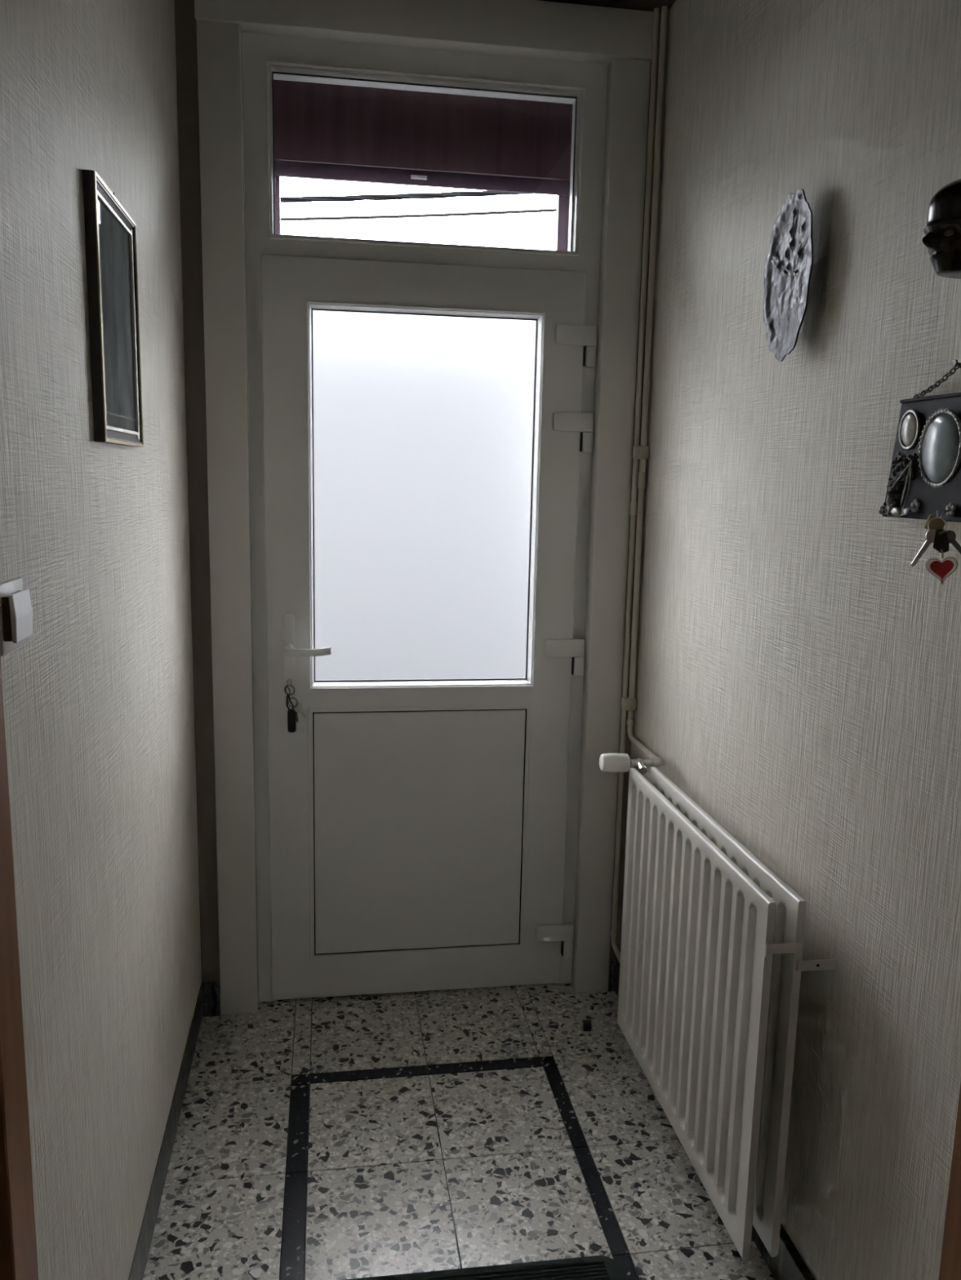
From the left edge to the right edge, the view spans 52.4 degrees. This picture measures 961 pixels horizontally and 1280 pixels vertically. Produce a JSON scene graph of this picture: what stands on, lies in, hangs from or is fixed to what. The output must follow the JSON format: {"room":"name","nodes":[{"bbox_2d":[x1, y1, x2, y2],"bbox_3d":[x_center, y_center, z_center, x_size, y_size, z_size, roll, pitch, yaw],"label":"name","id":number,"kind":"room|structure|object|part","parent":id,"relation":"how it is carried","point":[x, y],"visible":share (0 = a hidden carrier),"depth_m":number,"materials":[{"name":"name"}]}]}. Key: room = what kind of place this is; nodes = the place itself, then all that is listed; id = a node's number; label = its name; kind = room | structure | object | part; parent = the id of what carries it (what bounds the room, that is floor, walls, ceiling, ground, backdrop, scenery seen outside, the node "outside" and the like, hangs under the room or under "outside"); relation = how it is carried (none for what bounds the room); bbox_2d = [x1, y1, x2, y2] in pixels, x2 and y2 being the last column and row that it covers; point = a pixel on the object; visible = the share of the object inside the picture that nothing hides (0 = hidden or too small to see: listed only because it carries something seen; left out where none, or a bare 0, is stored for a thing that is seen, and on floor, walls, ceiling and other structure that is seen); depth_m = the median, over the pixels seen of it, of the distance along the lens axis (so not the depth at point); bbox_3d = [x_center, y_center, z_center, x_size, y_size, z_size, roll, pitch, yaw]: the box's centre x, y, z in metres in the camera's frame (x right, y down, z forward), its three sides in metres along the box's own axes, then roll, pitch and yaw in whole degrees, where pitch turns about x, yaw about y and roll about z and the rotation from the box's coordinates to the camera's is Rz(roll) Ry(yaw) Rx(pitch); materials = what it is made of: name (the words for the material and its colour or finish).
{"room":"entrance hallway","nodes":[
{"label":"entrance hallway","id":0,"kind":"room"},
{"bbox_2d":[0,0,201,1279],"bbox_3d":[-0.528,0.000,0.657,0.120,2.835,4.440,0,10,-9],"label":"wall","id":1,"kind":"structure","parent":0,"point":[99,705],"depth_m":1.50,"materials":[{"name":"paint"}]},
{"bbox_2d":[0,577,32,656],"bbox_3d":[-0.529,-0.028,1.115,0.020,0.079,0.086,0,10,-9],"label":"light switch","id":2,"kind":"object","parent":1,"relation":"attached to","point":[15,606],"visible":1,"depth_m":1.09,"materials":[{"name":"white plastic"}]},
{"bbox_2d":[0,653,38,1279],"bbox_3d":[-0.498,0.341,0.610,0.102,2.180,1.026,0,10,-9],"label":"door","id":3,"kind":"structure","parent":1,"relation":"in","point":[18,1244],"depth_m":1.11,"materials":[{"name":"brown wood"}]},
{"bbox_2d":[128,981,202,1279],"bbox_3d":[-0.479,1.369,0.764,0.006,0.101,4.160,0,10,-9],"label":"baseboard","id":4,"kind":"structure","parent":1,"relation":"attached to","point":[137,1269],"depth_m":2.14,"materials":[{"name":"grey stone"}]},
{"bbox_3d":[-0.616,-0.740,1.620,0.016,0.008,0.006,0,10,-9],"label":"nail","id":5,"kind":"object","parent":1,"relation":"attached to","visible":0},
{"bbox_2d":[82,169,143,447],"bbox_3d":[-0.615,-0.534,1.650,0.018,0.399,0.322,0,10,-9],"label":"framed picture","id":6,"kind":"object","parent":5,"relation":"hanging from","point":[110,232],"visible":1,"depth_m":1.62,"materials":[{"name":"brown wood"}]},
{"bbox_2d":[97,197,135,431],"bbox_3d":[-0.620,-0.534,1.649,0.008,0.359,0.282,0,10,-9],"label":"print","id":7,"kind":"object","parent":6,"relation":"attached to","point":[116,233],"depth_m":1.66},
{"bbox_2d":[173,0,660,986],"bbox_3d":[-0.177,-0.349,2.792,1.476,2.835,0.270,0,10,-9],"label":"wall","id":8,"kind":"structure","parent":0,"point":[185,25],"depth_m":2.58,"materials":[{"name":"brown paint"}]},
{"bbox_2d":[195,19,258,1014],"bbox_3d":[-0.670,-0.220,2.616,0.104,2.617,0.054,0,10,-9],"label":"trim","id":9,"kind":"structure","parent":8,"relation":"attached to","point":[219,44],"depth_m":2.56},
{"bbox_2d":[201,958,615,1017],"bbox_3d":[-0.193,1.022,2.881,1.216,0.101,0.019,0,10,-9],"label":"baseboard","id":10,"kind":"structure","parent":8,"relation":"attached to","point":[211,990],"depth_m":2.78,"materials":[{"name":"grey stone"}]},
{"bbox_2d":[194,0,653,64],"bbox_3d":[-0.125,-1.570,2.469,1.154,0.114,0.059,0,10,-9],"label":"trim","id":11,"kind":"structure","parent":8,"relation":"attached to","point":[528,28],"depth_m":2.46,"materials":[{"name":"white paint"}]},
{"bbox_2d":[241,31,608,1002],"bbox_3d":[-0.163,-0.242,2.760,0.968,2.632,0.090,0,10,-9],"label":"door frame","id":12,"kind":"structure","parent":8,"relation":"in","point":[266,58],"depth_m":2.59,"materials":[{"name":"white plastic"}]},
{"bbox_2d":[273,79,572,250],"bbox_3d":[-0.151,-1.265,2.648,0.832,0.570,0.040,0,10,-9],"label":"roller shutter","id":13,"kind":"object","parent":12,"relation":"attached to","point":[322,131],"visible":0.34,"depth_m":2.62,"materials":[{"name":"plastic"}]},
{"bbox_3d":[-0.549,-1.265,2.594,0.030,0.570,0.023,0,10,-9],"label":"guide rail","id":14,"kind":"part","parent":13,"relation":"part of","materials":[{"name":"metal"}]},
{"bbox_3d":[-0.150,-1.250,2.642,0.832,0.039,0.010,0,10,-9],"label":"rail","id":15,"kind":"part","parent":13,"relation":"part of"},
{"bbox_3d":[-0.146,-1.407,2.615,0.832,0.278,0.008,0,10,-9],"label":"shutter panel","id":16,"kind":"part","parent":13,"relation":"part of","materials":[{"name":"plastic"}]},
{"bbox_3d":[0.238,-1.268,2.717,0.043,0.570,0.023,0,10,-9],"label":"guide rail","id":17,"kind":"part","parent":13,"relation":"part of","materials":[{"name":"metal"}]},
{"bbox_2d":[261,253,596,999],"bbox_3d":[-0.145,0.029,2.754,0.896,2.080,0.133,0,10,-9],"label":"door","id":18,"kind":"structure","parent":12,"relation":"attached to","point":[424,423],"depth_m":2.76,"materials":[{"name":"white plastic"}]},
{"bbox_3d":[-0.528,0.058,2.693,0.031,0.264,0.011,0,10,-9],"label":"handle plate","id":19,"kind":"part","parent":18,"relation":"part of","materials":[{"name":"white plastic"}]},
{"bbox_2d":[284,680,306,733],"bbox_3d":[-0.510,0.182,2.690,0.061,0.148,0.030,0,10,-9],"label":"bunch","id":20,"kind":"object","parent":18,"relation":"hanging from","point":[292,716],"visible":1,"depth_m":2.69,"materials":[{"name":"metal"}]},
{"bbox_3d":[-0.469,0.031,2.645,0.126,0.025,0.021,0,10,-5],"label":"lever","id":21,"kind":"part","parent":18,"relation":"part of","materials":[{"name":"plastic"}]},
{"bbox_3d":[-0.178,0.559,2.855,0.604,0.722,0.030,0,10,-9],"label":"panel","id":22,"kind":"part","parent":18,"relation":"part of","materials":[{"name":"white plastic"}]},
{"bbox_3d":[-0.159,-0.385,2.737,0.618,1.019,0.016,0,10,-9],"label":"frosted pane","id":23,"kind":"part","parent":18,"relation":"part of","materials":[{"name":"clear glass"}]},
{"bbox_2d":[571,57,650,992],"bbox_3d":[0.363,-0.225,2.777,0.101,2.617,0.054,0,10,-9],"label":"trim","id":24,"kind":"structure","parent":8,"relation":"attached to","point":[628,86],"depth_m":2.72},
{"bbox_2d":[142,982,774,1279],"bbox_3d":[0.122,1.431,0.931,1.436,0.050,4.500,0,10,-9],"label":"floor","id":25,"kind":"structure","parent":0,"point":[366,1135],"depth_m":2.26,"materials":[{"name":"stone"}]},
{"bbox_2d":[343,1255,627,1279],"bbox_3d":[0.005,1.267,1.718,0.607,0.009,0.404,0,10,-8],"label":"doormat","id":26,"kind":"object","parent":25,"relation":"on","point":[594,1267],"visible":1,"depth_m":1.91,"materials":[{"name":"black rubber"}]},
{"bbox_2d":[582,1019,591,1031],"bbox_3d":[0.302,1.093,2.766,0.023,0.020,0.030,2,10,5],"label":"block","id":27,"kind":"object","parent":25,"relation":"on","point":[586,1023],"visible":1,"depth_m":2.75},
{"bbox_2d":[539,0,675,13],"bbox_3d":[0.178,-1.333,0.489,1.476,0.080,4.540,0,10,-9],"label":"ceiling","id":28,"kind":"structure","parent":0,"point":[640,5],"depth_m":2.49,"materials":[{"name":"white paint"}]},
{"bbox_2d":[620,0,960,1279],"bbox_3d":[0.812,-0.006,0.866,0.120,2.835,4.440,0,10,-9],"label":"wall","id":29,"kind":"structure","parent":0,"point":[797,678],"depth_m":1.73,"materials":[{"name":"paint"}]},
{"bbox_2d":[610,7,659,963],"bbox_3d":[0.442,-0.309,2.530,0.047,2.602,0.418,1,9,-1],"label":"pipe","id":30,"kind":"object","parent":29,"relation":"attached to","point":[633,513],"visible":0.85,"depth_m":2.69,"materials":[{"name":"white metal"}]},
{"bbox_2d":[621,5,667,766],"bbox_3d":[0.468,-0.640,2.501,0.042,1.937,0.360,0,10,-8],"label":"pipe","id":31,"kind":"object","parent":29,"relation":"attached to","point":[628,704],"visible":0.94,"depth_m":2.65,"materials":[{"name":"white metal"}]},
{"bbox_2d":[613,958,814,1279],"bbox_3d":[0.537,1.147,2.229,0.023,0.101,1.543,0,10,-9],"label":"baseboard","id":32,"kind":"structure","parent":29,"relation":"attached to","point":[788,1264],"depth_m":1.88,"materials":[{"name":"grey stone"}]},
{"bbox_2d":[599,752,836,1260],"bbox_3d":[0.455,0.711,2.140,0.198,0.726,0.849,0,10,-9],"label":"radiator","id":33,"kind":"object","parent":29,"relation":"attached to","point":[711,965],"visible":1,"depth_m":1.94,"materials":[{"name":"metal"}]},
{"bbox_3d":[0.434,0.729,2.118,0.015,0.697,0.790,0,10,-9],"label":"panel","id":34,"kind":"part","parent":33,"relation":"part of","materials":[{"name":"metal"}]},
{"bbox_3d":[0.488,0.729,2.126,0.015,0.697,0.790,0,10,-9],"label":"panel","id":35,"kind":"part","parent":33,"relation":"part of","materials":[{"name":"metal"}]},
{"bbox_2d":[763,189,813,361],"bbox_3d":[0.581,-0.669,1.802,0.041,0.300,0.190,0,10,-9],"label":"ornament","id":36,"kind":"object","parent":29,"relation":"attached to","point":[789,258],"visible":1,"depth_m":1.80,"materials":[{"name":"metal"}]},
{"bbox_2d":[878,359,960,522],"bbox_3d":[0.646,-0.279,1.368,0.050,0.221,0.265,0,10,-9],"label":"key holder","id":37,"kind":"object","parent":29,"relation":"attached to","point":[924,480],"visible":1,"depth_m":1.40,"materials":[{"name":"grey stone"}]},
{"bbox_2d":[910,514,960,584],"bbox_3d":[0.637,-0.125,1.351,0.077,0.096,0.023,3,10,13],"label":"keys","id":38,"kind":"object","parent":37,"relation":"hanging from","point":[940,539],"visible":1,"depth_m":1.35,"materials":[{"name":"metal"}]},
{"bbox_3d":[0.663,-0.361,1.355,0.009,0.042,0.203,0,10,-9],"label":"chain","id":39,"kind":"part","parent":37,"relation":"part of","materials":[{"name":"metal"}]},
{"bbox_2d":[921,178,960,279],"bbox_3d":[0.635,-0.559,1.311,0.087,0.125,0.112,0,10,-9],"label":"mask","id":40,"kind":"object","parent":29,"relation":"attached to","point":[942,230],"visible":1,"depth_m":1.29,"materials":[{"name":"black wood"}]},
{"bbox_2d":[937,1082,960,1279],"bbox_3d":[0.800,0.335,0.813,0.102,2.180,1.026,0,10,-9],"label":"door","id":41,"kind":"structure","parent":29,"relation":"in","point":[950,1259],"depth_m":1.38,"materials":[{"name":"brown wood"}]},
{"label":"outside","id":42,"kind":"structure","parent":0,"visible":0},
{"bbox_2d":[280,190,532,202],"bbox_3d":[-1.050,-5.333,10.936,15.005,1.441,0.065,0,10,-9],"label":"overhead cable","id":43,"kind":"object","parent":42,"point":[460,193],"visible":0.24,"depth_m":10.99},
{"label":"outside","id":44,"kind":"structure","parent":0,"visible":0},
{"bbox_2d":[280,208,556,221],"bbox_3d":[-1.056,-5.079,10.979,15.003,1.338,0.030,0,10,-9],"label":"overhead cable","id":45,"kind":"object","parent":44,"point":[555,209],"visible":0.3,"depth_m":11.07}
]}

